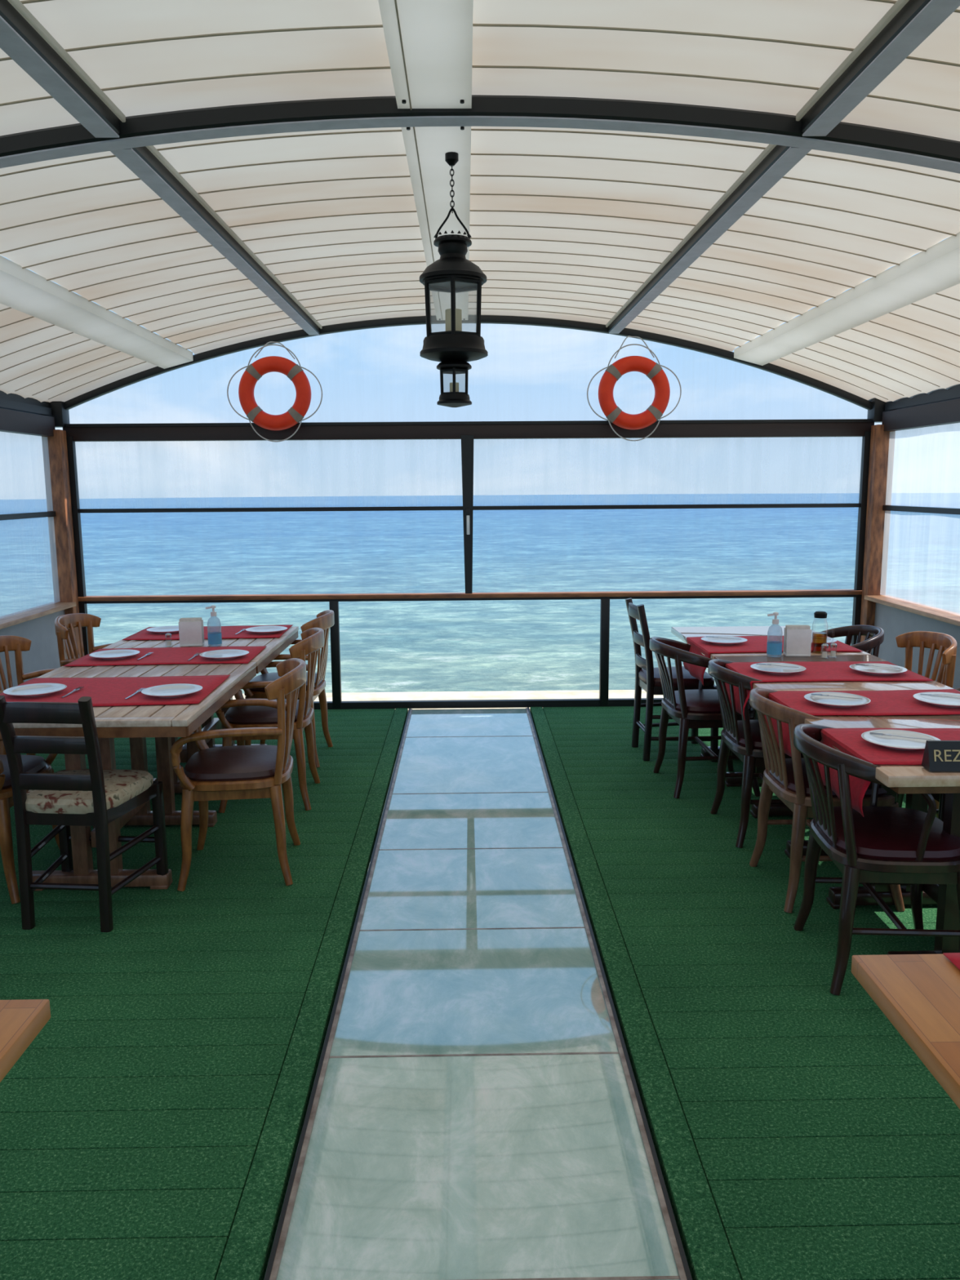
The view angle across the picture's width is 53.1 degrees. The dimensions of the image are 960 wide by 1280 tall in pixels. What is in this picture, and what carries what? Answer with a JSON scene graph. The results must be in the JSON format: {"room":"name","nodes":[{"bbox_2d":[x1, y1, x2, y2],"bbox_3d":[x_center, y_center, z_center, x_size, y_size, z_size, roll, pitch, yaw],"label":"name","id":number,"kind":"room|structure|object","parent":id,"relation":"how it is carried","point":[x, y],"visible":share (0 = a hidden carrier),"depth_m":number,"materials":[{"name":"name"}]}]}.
{"room":"seaside restaurant terrace","nodes":[
{"label":"seaside restaurant terrace","id":0,"kind":"room"},
{"bbox_2d":[0,390,75,689],"bbox_3d":[-2.861,0.115,2.346,0.170,2.270,9.120,-1,9,-1],"label":"wall","id":1,"kind":"structure","parent":0,"point":[20,415],"depth_m":6.24,"materials":[{"name":"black paint"}]},
{"bbox_2d":[35,551,50,607],"bbox_3d":[-2.925,-0.339,5.311,0.008,0.590,2.800,-1,9,-1],"label":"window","id":2,"kind":"structure","parent":1,"relation":"in","point":[46,552],"depth_m":6.56,"materials":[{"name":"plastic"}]},
{"bbox_2d":[41,398,895,709],"bbox_3d":[-0.057,-0.585,6.848,5.940,2.200,0.220,-1,9,-1],"label":"window frame","id":3,"kind":"structure","parent":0,"point":[59,450],"depth_m":6.76,"materials":[{"name":"black paint"}]},
{"bbox_2d":[226,341,322,441],"bbox_3d":[-1.404,-1.700,6.585,0.652,0.676,0.106,1,9,-1],"label":"lifebuoy","id":4,"kind":"object","parent":3,"relation":"attached to","point":[254,371],"visible":1,"depth_m":6.55,"materials":[{"name":"orange plastic"}]},
{"bbox_2d":[586,335,681,440],"bbox_3d":[1.059,-1.730,6.617,0.652,0.712,0.106,-2,9,0],"label":"lifebuoy","id":5,"kind":"object","parent":3,"relation":"attached to","point":[654,371],"visible":1,"depth_m":6.59,"materials":[{"name":"orange plastic"}]},
{"bbox_2d":[0,706,959,1279],"bbox_3d":[0.017,1.247,2.560,5.780,0.078,9.060,-1,9,-1],"label":"floor","id":6,"kind":"structure","parent":0,"point":[151,1128],"depth_m":2.85,"materials":[{"name":"green carpet"}]},
{"bbox_2d":[0,999,50,1082],"bbox_3d":[-1.167,1.051,1.235,0.900,0.750,0.900,-1,9,-1],"label":"dining table","id":7,"kind":"object","parent":6,"relation":"on","point":[21,1021],"visible":1,"depth_m":1.55,"materials":[{"name":"brown wood"}]},
{"bbox_2d":[0,753,60,903],"bbox_3d":[-2.062,0.563,3.930,0.527,0.882,0.594,0,9,2],"label":"armchair","id":8,"kind":"object","parent":6,"relation":"on","point":[31,763],"visible":0.38,"depth_m":3.75,"materials":[{"name":"brown wood"}]},
{"bbox_2d":[0,635,86,768],"bbox_3d":[-2.175,0.423,4.812,0.527,0.882,0.594,-1,9,-6],"label":"armchair","id":9,"kind":"object","parent":6,"relation":"on","point":[18,644],"visible":0.18,"depth_m":4.92,"materials":[{"name":"brown wood"}]},
{"bbox_2d":[54,613,112,666],"bbox_3d":[-2.168,0.291,5.636,0.527,0.882,0.594,-1,9,-1],"label":"armchair","id":10,"kind":"object","parent":6,"relation":"on","point":[64,622],"visible":0.23,"depth_m":5.64,"materials":[{"name":"brown wood"}]},
{"bbox_2d":[0,695,168,932],"bbox_3d":[-1.507,0.601,3.635,0.440,0.886,0.489,0,9,5],"label":"chair","id":11,"kind":"object","parent":6,"relation":"on","point":[95,796],"visible":0.99,"depth_m":3.48,"materials":[{"name":"black wood"}]},
{"bbox_2d":[0,662,256,890],"bbox_3d":[-1.556,0.577,4.212,0.928,0.750,1.200,-1,9,-1],"label":"dining table","id":12,"kind":"object","parent":6,"relation":"on","point":[162,722],"visible":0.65,"depth_m":3.88,"materials":[{"name":"brown wood"}]},
{"bbox_2d":[0,675,230,706],"bbox_3d":[-1.568,0.213,4.079,0.880,0.003,0.601,-1,9,-2],"label":"table runner","id":13,"kind":"object","parent":12,"relation":"on","point":[103,691],"visible":0.73,"depth_m":4.07,"materials":[{"name":"red fabric"}]},
{"bbox_2d":[3,683,66,697],"bbox_3d":[-1.852,0.214,4.007,0.242,0.022,0.242,-1,9,-1],"label":"dinner plate","id":14,"kind":"object","parent":13,"relation":"on","point":[35,690],"visible":1,"depth_m":4.03,"materials":[{"name":"white ceramic"}]},
{"bbox_2d":[60,686,84,697],"bbox_3d":[-1.702,0.217,4.013,0.020,0.007,0.185,0,9,2],"label":"fork","id":15,"kind":"object","parent":13,"relation":"on","point":[79,687],"visible":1,"depth_m":4.04,"materials":[{"name":"metal"}]},
{"bbox_2d":[124,688,145,699],"bbox_3d":[-1.426,0.221,3.977,0.020,0.007,0.185,0,9,4],"label":"fork","id":16,"kind":"object","parent":13,"relation":"on","point":[140,689],"visible":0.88,"depth_m":3.99,"materials":[{"name":"metal"}]},
{"bbox_2d":[141,683,202,697],"bbox_3d":[-1.272,0.215,3.976,0.242,0.022,0.242,-1,9,-1],"label":"dinner plate","id":17,"kind":"object","parent":13,"relation":"on","point":[179,690],"visible":1,"depth_m":4.00,"materials":[{"name":"white ceramic"}]},
{"bbox_2d":[102,626,298,793],"bbox_3d":[-1.574,0.386,5.406,0.928,0.750,1.200,-1,9,-1],"label":"dining table","id":18,"kind":"object","parent":6,"relation":"on","point":[275,646],"visible":0.27,"depth_m":5.31,"materials":[{"name":"brown wood"}]},
{"bbox_2d":[122,626,179,639],"bbox_3d":[-1.870,-0.038,5.662,0.317,0.005,0.500,-1,9,-2],"label":"table runner","id":19,"kind":"object","parent":18,"relation":"on","point":[144,634],"depth_m":5.55,"materials":[{"name":"red fabric"}]},
{"bbox_2d":[146,626,178,634],"bbox_3d":[-1.847,-0.057,5.696,0.242,0.022,0.242,-1,9,-1],"label":"dinner plate","id":20,"kind":"object","parent":19,"relation":"on","point":[162,629],"visible":0.78,"depth_m":5.71,"materials":[{"name":"white ceramic"}]},
{"bbox_2d":[63,645,266,666],"bbox_3d":[-1.581,0.080,4.912,0.880,0.004,0.526,-1,9,-2],"label":"table runner","id":21,"kind":"object","parent":18,"relation":"on","point":[161,655],"visible":0.74,"depth_m":4.84,"materials":[{"name":"red fabric"}]},
{"bbox_2d":[88,648,139,659],"bbox_3d":[-1.845,0.078,4.857,0.242,0.022,0.242,-1,9,-1],"label":"dinner plate","id":22,"kind":"object","parent":21,"relation":"on","point":[122,653],"visible":1,"depth_m":4.88,"materials":[{"name":"white ceramic"}]},
{"bbox_2d":[136,652,153,660],"bbox_3d":[-1.695,0.081,4.862,0.020,0.007,0.185,0,9,3],"label":"fork","id":23,"kind":"object","parent":21,"relation":"on","point":[149,653],"visible":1,"depth_m":4.88,"materials":[{"name":"metal"}]},
{"bbox_2d":[187,653,200,660],"bbox_3d":[-1.439,0.084,4.836,0.020,0.007,0.185,0,9,0],"label":"fork","id":24,"kind":"object","parent":21,"relation":"on","point":[196,654],"visible":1,"depth_m":4.87,"materials":[{"name":"metal"}]},
{"bbox_2d":[199,648,248,659],"bbox_3d":[-1.284,0.077,4.835,0.242,0.022,0.242,-1,9,-1],"label":"dinner plate","id":25,"kind":"object","parent":21,"relation":"on","point":[228,654],"visible":1,"depth_m":4.86,"materials":[{"name":"white ceramic"}]},
{"bbox_2d":[164,632,171,645],"bbox_3d":[-1.690,-0.002,5.221,0.040,0.072,0.040,-1,9,-1],"label":"salt shaker","id":26,"kind":"object","parent":18,"relation":"on","point":[167,635],"visible":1,"depth_m":5.21,"materials":[{"name":"clear glass"}]},
{"bbox_2d":[178,617,204,646],"bbox_3d":[-1.571,-0.045,5.236,0.120,0.150,0.070,-1,9,-6],"label":"napkin holder","id":27,"kind":"object","parent":18,"relation":"on","point":[191,631],"visible":1,"depth_m":5.21,"materials":[{"name":"white plastic"}]},
{"bbox_2d":[205,604,222,645],"bbox_3d":[-1.443,-0.078,5.212,0.077,0.222,0.073,-1,9,-1],"label":"hand sanitizer bottle","id":28,"kind":"object","parent":18,"relation":"on","point":[214,637],"visible":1,"depth_m":5.19,"materials":[{"name":"plastic"}]},
{"bbox_2d":[203,624,293,639],"bbox_3d":[-1.422,-0.048,5.704,0.544,0.005,0.525,-1,9,-2],"label":"table runner","id":29,"kind":"object","parent":18,"relation":"on","point":[228,632],"depth_m":5.68,"materials":[{"name":"red fabric"}]},
{"bbox_2d":[245,626,287,634],"bbox_3d":[-1.257,-0.056,5.665,0.242,0.022,0.242,-1,9,-1],"label":"dinner plate","id":30,"kind":"object","parent":29,"relation":"on","point":[259,629],"visible":1,"depth_m":5.69,"materials":[{"name":"white ceramic"}]},
{"bbox_2d":[169,657,306,891],"bbox_3d":[-0.985,0.536,4.055,0.527,0.882,0.594,-1,9,-6],"label":"armchair","id":31,"kind":"object","parent":6,"relation":"on","point":[237,771],"visible":0.9,"depth_m":3.87,"materials":[{"name":"brown wood"}]},
{"bbox_2d":[215,627,324,813],"bbox_3d":[-1.059,0.390,4.971,0.527,0.882,0.594,-1,9,-4],"label":"armchair","id":32,"kind":"object","parent":6,"relation":"on","point":[313,639],"visible":0.64,"depth_m":4.79,"materials":[{"name":"brown wood"}]},
{"bbox_2d":[243,609,334,767],"bbox_3d":[-1.120,0.270,5.718,0.527,0.882,0.594,0,9,1],"label":"armchair","id":33,"kind":"object","parent":6,"relation":"on","point":[325,620],"visible":0.48,"depth_m":5.62,"materials":[{"name":"brown wood"}]},
{"bbox_2d":[264,707,692,1279],"bbox_3d":[-0.012,1.309,2.549,1.200,0.208,9.028,-1,9,-1],"label":"floor panel","id":34,"kind":"object","parent":6,"relation":"in","point":[475,1111],"visible":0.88,"depth_m":2.68,"materials":[{"name":"glass"}]},
{"bbox_2d":[625,598,718,761],"bbox_3d":[1.131,0.225,5.743,0.489,0.925,0.440,-1,9,-4],"label":"chair","id":35,"kind":"object","parent":6,"relation":"on","point":[647,677],"visible":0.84,"depth_m":5.61,"materials":[{"name":"brown wood"}]},
{"bbox_2d":[648,636,760,798],"bbox_3d":[1.173,0.388,5.142,0.542,0.800,0.504,-1,9,-3],"label":"dining chair","id":36,"kind":"object","parent":6,"relation":"on","point":[700,708],"visible":0.86,"depth_m":4.97,"materials":[{"name":"brown wood"}]},
{"bbox_2d":[707,658,803,848],"bbox_3d":[1.323,0.497,4.455,0.542,0.800,0.504,-1,9,-1],"label":"dining chair","id":37,"kind":"object","parent":6,"relation":"on","point":[742,737],"visible":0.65,"depth_m":4.29,"materials":[{"name":"brown wood"}]},
{"bbox_2d":[671,626,871,786],"bbox_3d":[1.566,0.366,5.389,0.800,0.750,1.000,-1,9,-1],"label":"dining table","id":38,"kind":"object","parent":6,"relation":"on","point":[682,633],"visible":0.21,"depth_m":5.54,"materials":[{"name":"brown wood"}]},
{"bbox_2d":[683,635,862,685],"bbox_3d":[1.541,0.106,5.160,0.812,0.176,0.537,-1,9,-1],"label":"table runner","id":39,"kind":"object","parent":38,"relation":"on","point":[753,643],"visible":0.6,"depth_m":5.09,"materials":[{"name":"red fabric"}]},
{"bbox_2d":[701,635,746,644],"bbox_3d":[1.311,0.006,5.166,0.242,0.022,0.242,-1,9,-1],"label":"dinner plate","id":40,"kind":"object","parent":39,"relation":"on","point":[718,641],"visible":0.99,"depth_m":5.18,"materials":[{"name":"white ceramic"}]},
{"bbox_2d":[706,635,739,639],"bbox_3d":[1.308,-0.011,5.164,0.185,0.007,0.020,3,10,20],"label":"fork","id":41,"kind":"object","parent":40,"relation":"on","point":[706,636],"visible":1,"depth_m":5.17,"materials":[{"name":"metal"}]},
{"bbox_2d":[811,635,837,644],"bbox_3d":[1.781,0.006,5.142,0.242,0.022,0.242,-1,9,-1],"label":"dinner plate","id":42,"kind":"object","parent":39,"relation":"on","point":[829,640],"visible":0.14,"depth_m":5.13,"materials":[{"name":"white ceramic"}]},
{"bbox_2d":[811,611,826,652],"bbox_3d":[1.736,-0.043,4.888,0.104,0.210,0.075,-6,10,-29],"label":"bottle","id":43,"kind":"object","parent":38,"relation":"on","point":[819,638],"visible":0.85,"depth_m":4.86,"materials":[{"name":"clear glass"}]},
{"bbox_2d":[749,688,905,913],"bbox_3d":[1.333,0.601,3.803,0.542,0.800,0.504,-1,9,-1],"label":"dining chair","id":44,"kind":"object","parent":6,"relation":"on","point":[787,778],"visible":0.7,"depth_m":3.63,"materials":[{"name":"beige wood"}]},
{"bbox_2d":[714,654,957,858],"bbox_3d":[1.581,0.527,4.387,0.800,0.750,1.000,-1,9,-1],"label":"dining table","id":45,"kind":"object","parent":6,"relation":"on","point":[775,809],"visible":0.23,"depth_m":4.16,"materials":[{"name":"brown wood"}]},
{"bbox_2d":[766,612,782,655],"bbox_3d":[1.464,-0.029,4.777,0.077,0.222,0.073,-1,9,-1],"label":"hand sanitizer bottle","id":46,"kind":"object","parent":45,"relation":"on","point":[773,647],"visible":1,"depth_m":4.76,"materials":[{"name":"plastic"}]},
{"bbox_2d":[782,625,811,656],"bbox_3d":[1.586,0.003,4.805,0.120,0.150,0.070,0,9,5],"label":"napkin holder","id":47,"kind":"object","parent":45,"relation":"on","point":[797,638],"visible":1,"depth_m":4.77,"materials":[{"name":"white plastic"}]},
{"bbox_2d":[821,643,828,657],"bbox_3d":[1.697,0.052,4.733,0.040,0.072,0.040,-1,9,-1],"label":"salt shaker","id":48,"kind":"object","parent":45,"relation":"on","point":[824,645],"visible":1,"depth_m":4.72,"materials":[{"name":"clear glass"}]},
{"bbox_2d":[721,661,933,719],"bbox_3d":[1.552,0.228,4.399,0.811,0.176,0.478,-1,9,-1],"label":"table runner","id":49,"kind":"object","parent":45,"relation":"on","point":[815,671],"visible":0.61,"depth_m":4.32,"materials":[{"name":"red fabric"}]},
{"bbox_2d":[750,662,805,674],"bbox_3d":[1.353,0.134,4.366,0.242,0.022,0.242,-1,9,-1],"label":"dinner plate","id":50,"kind":"object","parent":49,"relation":"on","point":[772,669],"visible":0.96,"depth_m":4.39,"materials":[{"name":"white ceramic"}]},
{"bbox_2d":[755,663,799,667],"bbox_3d":[1.350,0.116,4.364,0.185,0.007,0.020,3,10,20],"label":"fork","id":51,"kind":"object","parent":50,"relation":"on","point":[756,664],"visible":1,"depth_m":4.36,"materials":[{"name":"metal"}]},
{"bbox_2d":[849,662,907,675],"bbox_3d":[1.793,0.136,4.333,0.242,0.022,0.242,-1,9,-1],"label":"dinner plate","id":52,"kind":"object","parent":49,"relation":"on","point":[873,670],"visible":0.99,"depth_m":4.36,"materials":[{"name":"white ceramic"}]},
{"bbox_2d":[855,663,899,668],"bbox_3d":[1.791,0.119,4.331,0.185,0.007,0.020,3,10,20],"label":"fork","id":53,"kind":"object","parent":52,"relation":"on","point":[855,664],"visible":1,"depth_m":4.33,"materials":[{"name":"metal"}]},
{"bbox_2d":[830,642,837,657],"bbox_3d":[1.747,0.049,4.754,0.040,0.072,0.040,-1,9,-1],"label":"salt shaker","id":54,"kind":"object","parent":45,"relation":"on","point":[833,654],"visible":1,"depth_m":4.75,"materials":[{"name":"clear glass"}]},
{"bbox_2d":[822,625,884,657],"bbox_3d":[2.001,0.323,5.510,0.542,0.800,0.504,-1,9,-1],"label":"dining chair","id":55,"kind":"object","parent":6,"relation":"on","point":[873,643],"visible":0.25,"depth_m":5.52,"materials":[{"name":"brown wood"}]},
{"bbox_2d":[793,723,959,995],"bbox_3d":[1.312,0.697,3.204,0.542,0.800,0.504,0,9,4],"label":"dining chair","id":56,"kind":"object","parent":6,"relation":"on","point":[887,845],"visible":0.88,"depth_m":3.04,"materials":[{"name":"brown wood"}]},
{"bbox_2d":[804,714,959,954],"bbox_3d":[1.596,0.687,3.385,0.800,0.750,1.000,-1,9,-1],"label":"dining table","id":57,"kind":"object","parent":6,"relation":"on","point":[913,780],"visible":0.41,"depth_m":3.17,"materials":[{"name":"brown wood"}]},
{"bbox_2d":[764,688,959,756],"bbox_3d":[1.562,0.327,3.776,0.812,0.176,0.434,-1,9,-1],"label":"table runner","id":58,"kind":"object","parent":57,"relation":"on","point":[895,702],"visible":0.52,"depth_m":3.70,"materials":[{"name":"red fabric"}]},
{"bbox_2d":[804,692,870,707],"bbox_3d":[1.382,0.236,3.725,0.242,0.022,0.242,-1,9,-1],"label":"dinner plate","id":59,"kind":"object","parent":58,"relation":"on","point":[831,701],"visible":0.97,"depth_m":3.74,"materials":[{"name":"white ceramic"}]},
{"bbox_2d":[811,693,862,699],"bbox_3d":[1.380,0.219,3.723,0.185,0.007,0.020,3,10,20],"label":"fork","id":60,"kind":"object","parent":59,"relation":"on","point":[821,695],"visible":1,"depth_m":3.73,"materials":[{"name":"metal"}]},
{"bbox_2d":[912,692,959,707],"bbox_3d":[1.802,0.236,3.711,0.242,0.022,0.242,-1,9,-1],"label":"dinner plate","id":61,"kind":"object","parent":58,"relation":"on","point":[942,701],"visible":0.94,"depth_m":3.74,"materials":[{"name":"white ceramic"}]},
{"bbox_2d":[920,693,959,697],"bbox_3d":[1.800,0.218,3.709,0.185,0.007,0.020,3,10,20],"label":"fork","id":62,"kind":"object","parent":61,"relation":"on","point":[931,695],"visible":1,"depth_m":3.72,"materials":[{"name":"metal"}]},
{"bbox_2d":[817,728,959,817],"bbox_3d":[1.571,0.428,3.150,0.812,0.176,0.466,-1,9,-1],"label":"table runner","id":63,"kind":"object","parent":57,"relation":"on","point":[850,741],"visible":0.53,"depth_m":3.14,"materials":[{"name":"red fabric"}]},
{"bbox_2d":[861,729,940,750],"bbox_3d":[1.371,0.331,3.132,0.242,0.022,0.242,-1,9,-1],"label":"dinner plate","id":64,"kind":"object","parent":63,"relation":"on","point":[891,742],"visible":0.9,"depth_m":3.15,"materials":[{"name":"white ceramic"}]},
{"bbox_2d":[869,732,931,740],"bbox_3d":[1.369,0.314,3.130,0.185,0.007,0.020,3,10,20],"label":"fork","id":65,"kind":"object","parent":64,"relation":"on","point":[871,733],"visible":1,"depth_m":3.13,"materials":[{"name":"metal"}]},
{"bbox_2d":[921,740,959,771],"bbox_3d":[1.445,0.343,2.872,0.220,0.085,0.060,0,9,2],"label":"sign","id":66,"kind":"object","parent":57,"relation":"on","point":[938,755],"visible":1,"depth_m":2.86,"materials":[{"name":"black paint"}]},
{"bbox_2d":[851,954,959,1109],"bbox_3d":[1.138,1.012,1.379,0.900,0.750,0.900,-1,9,-1],"label":"dining table","id":67,"kind":"object","parent":6,"relation":"on","point":[919,994],"visible":1,"depth_m":1.60,"materials":[{"name":"brown wood"}]},
{"bbox_2d":[942,952,959,969],"bbox_3d":[1.205,0.597,1.562,0.720,0.004,0.388,-1,9,-1],"label":"table runner","id":68,"kind":"object","parent":67,"relation":"on","point":[954,957],"visible":1,"depth_m":1.73,"materials":[{"name":"red fabric"}]},
{"bbox_2d":[895,631,956,817],"bbox_3d":[2.005,0.409,4.714,0.527,0.882,0.594,-1,9,-1],"label":"armchair","id":69,"kind":"object","parent":6,"relation":"on","point":[946,643],"visible":0.16,"depth_m":4.71,"materials":[{"name":"brown wood"}]},
{"bbox_2d":[896,687,959,822],"bbox_3d":[2.025,0.577,3.921,0.542,0.800,0.504,-1,9,-1],"label":"dining chair","id":70,"kind":"object","parent":6,"relation":"on","point":[940,797],"visible":0.06,"depth_m":3.75,"materials":[{"name":"brown wood"}]},
{"bbox_2d":[0,0,959,402],"bbox_3d":[-0.001,-1.224,2.228,5.840,0.662,9.193,-1,9,-1],"label":"ceiling","id":71,"kind":"structure","parent":0,"point":[566,224],"depth_m":3.54,"materials":[{"name":"white fabric"}]},
{"bbox_2d":[0,0,125,137],"bbox_3d":[-1.044,-1.187,0.908,0.094,0.062,3.800,-1,9,-1],"label":"ceiling beam","id":72,"kind":"structure","parent":71,"relation":"attached to","point":[23,37],"depth_m":2.38,"materials":[{"name":"grey metal"}]},
{"bbox_2d":[0,255,193,368],"bbox_3d":[-2.000,-1.207,2.127,0.200,0.123,9.040,-1,9,-1],"label":"board","id":73,"kind":"object","parent":71,"relation":"attached to","point":[24,291],"visible":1,"depth_m":4.83,"materials":[{"name":"white plastic"}]},
{"bbox_2d":[110,145,322,334],"bbox_3d":[-1.101,-1.813,4.737,0.094,0.086,3.760,-1,9,-1],"label":"ceiling beam","id":74,"kind":"structure","parent":71,"relation":"attached to","point":[146,162],"depth_m":3.78,"materials":[{"name":"grey metal"}]},
{"bbox_2d":[377,0,473,110],"bbox_3d":[-0.094,-1.157,0.219,0.214,0.067,5.200,-1,9,-1],"label":"board","id":75,"kind":"object","parent":71,"relation":"attached to","point":[429,42],"depth_m":2.42,"materials":[{"name":"white plastic"}]},
{"bbox_2d":[401,126,471,319],"bbox_3d":[-0.161,-1.900,4.732,0.214,0.105,3.750,-1,9,-1],"label":"board","id":76,"kind":"object","parent":71,"relation":"attached to","point":[426,148],"depth_m":3.52,"materials":[{"name":"white plastic"}]},
{"bbox_2d":[419,151,488,407],"bbox_3d":[-0.091,-1.206,3.249,0.232,0.820,0.232,-1,9,-1],"label":"hanging lantern","id":77,"kind":"object","parent":71,"relation":"hanging from","point":[452,273],"visible":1,"depth_m":3.20,"materials":[{"name":"black metal"}]},
{"bbox_2d":[64,315,871,409],"bbox_3d":[-0.067,-1.912,6.682,5.699,0.661,0.060,-1,9,-1],"label":"beam","id":78,"kind":"structure","parent":71,"relation":"attached to","point":[494,319],"depth_m":6.63,"materials":[{"name":"black metal"}]},
{"bbox_2d":[0,94,959,173],"bbox_3d":[-0.011,-1.316,2.878,5.698,0.562,0.080,-1,9,-1],"label":"beam","id":79,"kind":"structure","parent":71,"relation":"attached to","point":[528,111],"depth_m":2.81,"materials":[{"name":"black metal"}]},
{"bbox_2d":[605,143,811,333],"bbox_3d":[0.940,-1.832,4.765,0.094,0.086,3.760,-1,9,-1],"label":"ceiling beam","id":80,"kind":"structure","parent":71,"relation":"attached to","point":[775,161],"depth_m":3.81,"materials":[{"name":"grey metal"}]},
{"bbox_2d":[733,231,959,365],"bbox_3d":[1.920,-1.243,2.179,0.200,0.123,9.040,-1,9,-1],"label":"board","id":81,"kind":"object","parent":71,"relation":"attached to","point":[924,274],"visible":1,"depth_m":4.61,"materials":[{"name":"white plastic"}]},
{"bbox_2d":[795,0,959,136],"bbox_3d":[0.997,-1.206,0.936,0.094,0.062,3.800,-1,9,-1],"label":"ceiling beam","id":82,"kind":"structure","parent":71,"relation":"attached to","point":[907,24],"depth_m":2.35,"materials":[{"name":"grey metal"}]},
{"bbox_2d":[864,384,959,688],"bbox_3d":[2.878,0.077,2.425,0.170,2.242,9.120,-1,9,-1],"label":"wall","id":83,"kind":"structure","parent":0,"point":[896,616],"depth_m":6.19,"materials":[{"name":"black paint"}]},
{"bbox_2d":[895,511,930,602],"bbox_3d":[2.854,-0.392,5.388,0.008,0.590,2.800,-1,9,-1],"label":"window","id":84,"kind":"structure","parent":83,"relation":"in","point":[896,512],"depth_m":6.34,"materials":[{"name":"plastic"}]},
{"bbox_2d":[896,423,951,505],"bbox_3d":[2.850,-0.970,5.296,0.008,0.500,2.800,-1,9,-1],"label":"window","id":85,"kind":"structure","parent":83,"relation":"in","point":[949,437],"depth_m":5.85,"materials":[{"name":"plastic"}]},
{"label":"outside","id":86,"kind":"structure","parent":0,"visible":0},
{"bbox_2d":[232,689,663,724],"bbox_3d":[-0.095,0.548,7.460,9.000,0.180,0.620,-1,9,-1],"label":"concrete ledge","id":87,"kind":"object","parent":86,"point":[588,694],"visible":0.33,"depth_m":7.56,"materials":[{"name":"white concrete"}]}
]}

